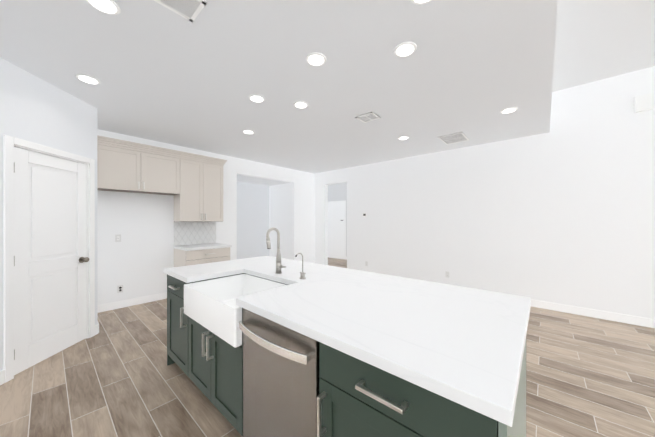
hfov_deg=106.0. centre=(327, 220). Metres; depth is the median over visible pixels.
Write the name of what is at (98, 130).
wall
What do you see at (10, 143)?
door frame
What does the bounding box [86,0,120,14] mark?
recessed light
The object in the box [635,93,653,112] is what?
door chime
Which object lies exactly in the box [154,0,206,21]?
ceiling vent
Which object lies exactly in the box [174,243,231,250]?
countertop
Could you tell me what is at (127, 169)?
upper cabinet
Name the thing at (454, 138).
ceiling vent
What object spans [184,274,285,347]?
farmhouse sink
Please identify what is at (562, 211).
wall
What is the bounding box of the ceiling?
[0,0,654,185]
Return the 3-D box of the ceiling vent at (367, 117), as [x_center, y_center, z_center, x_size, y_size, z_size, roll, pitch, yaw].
[0.534,-1.365,3.256,0.250,0.010,0.220,0,0,41]
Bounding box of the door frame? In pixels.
[3,135,94,382]
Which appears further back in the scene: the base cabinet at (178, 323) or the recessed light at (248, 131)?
the recessed light at (248, 131)
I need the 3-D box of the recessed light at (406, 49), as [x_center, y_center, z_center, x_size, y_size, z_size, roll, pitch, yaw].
[0.619,-1.364,1.968,0.176,0.010,0.176,0,0,41]
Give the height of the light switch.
0.114 m
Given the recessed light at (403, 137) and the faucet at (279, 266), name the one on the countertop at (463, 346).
the faucet at (279, 266)
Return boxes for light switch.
[115,234,120,241]
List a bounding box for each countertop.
[164,256,530,426]
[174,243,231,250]
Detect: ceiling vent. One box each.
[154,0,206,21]
[355,112,380,122]
[438,132,468,144]
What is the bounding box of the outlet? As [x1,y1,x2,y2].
[117,285,122,292]
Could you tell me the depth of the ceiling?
2.34 m
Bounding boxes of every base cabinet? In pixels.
[167,273,245,379]
[174,247,229,266]
[191,308,242,435]
[317,340,525,436]
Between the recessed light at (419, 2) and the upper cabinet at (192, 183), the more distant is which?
the upper cabinet at (192, 183)
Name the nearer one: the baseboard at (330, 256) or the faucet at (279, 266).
the faucet at (279, 266)
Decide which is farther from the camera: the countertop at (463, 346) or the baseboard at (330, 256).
the baseboard at (330, 256)
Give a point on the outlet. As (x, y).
(119, 288)
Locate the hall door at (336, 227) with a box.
[328,200,345,259]
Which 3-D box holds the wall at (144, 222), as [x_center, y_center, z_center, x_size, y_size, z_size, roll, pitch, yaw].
[-2.023,-0.027,5.376,0.120,2.790,4.830,0,0,41]
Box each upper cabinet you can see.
[97,143,180,194]
[173,155,224,221]
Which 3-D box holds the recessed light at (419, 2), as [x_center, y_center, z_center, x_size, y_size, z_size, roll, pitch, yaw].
[0.579,-1.363,1.471,0.176,0.010,0.176,0,0,41]
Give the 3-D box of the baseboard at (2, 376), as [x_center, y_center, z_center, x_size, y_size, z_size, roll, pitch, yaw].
[-2.728,1.313,1.996,0.014,0.115,2.016,0,0,-4]
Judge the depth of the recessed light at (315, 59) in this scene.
2.08 m
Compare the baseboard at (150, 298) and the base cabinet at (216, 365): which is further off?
the baseboard at (150, 298)
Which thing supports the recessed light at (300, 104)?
in the ceiling
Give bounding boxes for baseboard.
[0,324,97,384]
[98,292,166,312]
[328,254,346,259]
[531,299,654,327]
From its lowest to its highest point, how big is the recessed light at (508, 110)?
0.010 m
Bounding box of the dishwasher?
[239,308,320,436]
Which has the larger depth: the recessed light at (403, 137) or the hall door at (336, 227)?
the hall door at (336, 227)
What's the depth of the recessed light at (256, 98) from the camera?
2.74 m
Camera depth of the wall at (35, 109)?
2.38 m
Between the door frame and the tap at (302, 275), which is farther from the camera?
the door frame
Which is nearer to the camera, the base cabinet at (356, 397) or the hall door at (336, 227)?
the base cabinet at (356, 397)
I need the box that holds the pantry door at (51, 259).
[14,147,88,374]
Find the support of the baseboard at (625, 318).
attached to the wall at (562, 211)
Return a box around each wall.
[0,58,97,370]
[97,129,100,304]
[101,130,312,303]
[313,66,654,318]
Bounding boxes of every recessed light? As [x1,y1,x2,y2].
[75,74,100,84]
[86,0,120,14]
[243,130,253,133]
[249,94,264,102]
[294,101,307,107]
[306,52,325,65]
[394,41,416,56]
[398,136,408,139]
[410,0,431,4]
[500,107,517,113]
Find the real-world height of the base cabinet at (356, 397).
0.878 m
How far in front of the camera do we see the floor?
2.04 m
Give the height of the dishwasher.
0.874 m
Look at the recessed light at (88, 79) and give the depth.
2.37 m
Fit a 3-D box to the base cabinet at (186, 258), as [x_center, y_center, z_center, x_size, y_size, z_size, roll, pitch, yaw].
[-2.273,0.929,4.511,0.641,0.878,0.760,0,0,41]
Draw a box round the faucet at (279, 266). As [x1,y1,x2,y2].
[266,227,285,273]
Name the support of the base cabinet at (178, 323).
on the floor
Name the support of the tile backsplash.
attached to the wall at (144, 222)
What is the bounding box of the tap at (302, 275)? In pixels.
[295,253,305,278]
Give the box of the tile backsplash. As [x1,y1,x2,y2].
[174,222,215,245]
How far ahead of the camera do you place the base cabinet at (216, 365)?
1.65 m
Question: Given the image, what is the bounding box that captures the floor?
[0,257,654,436]

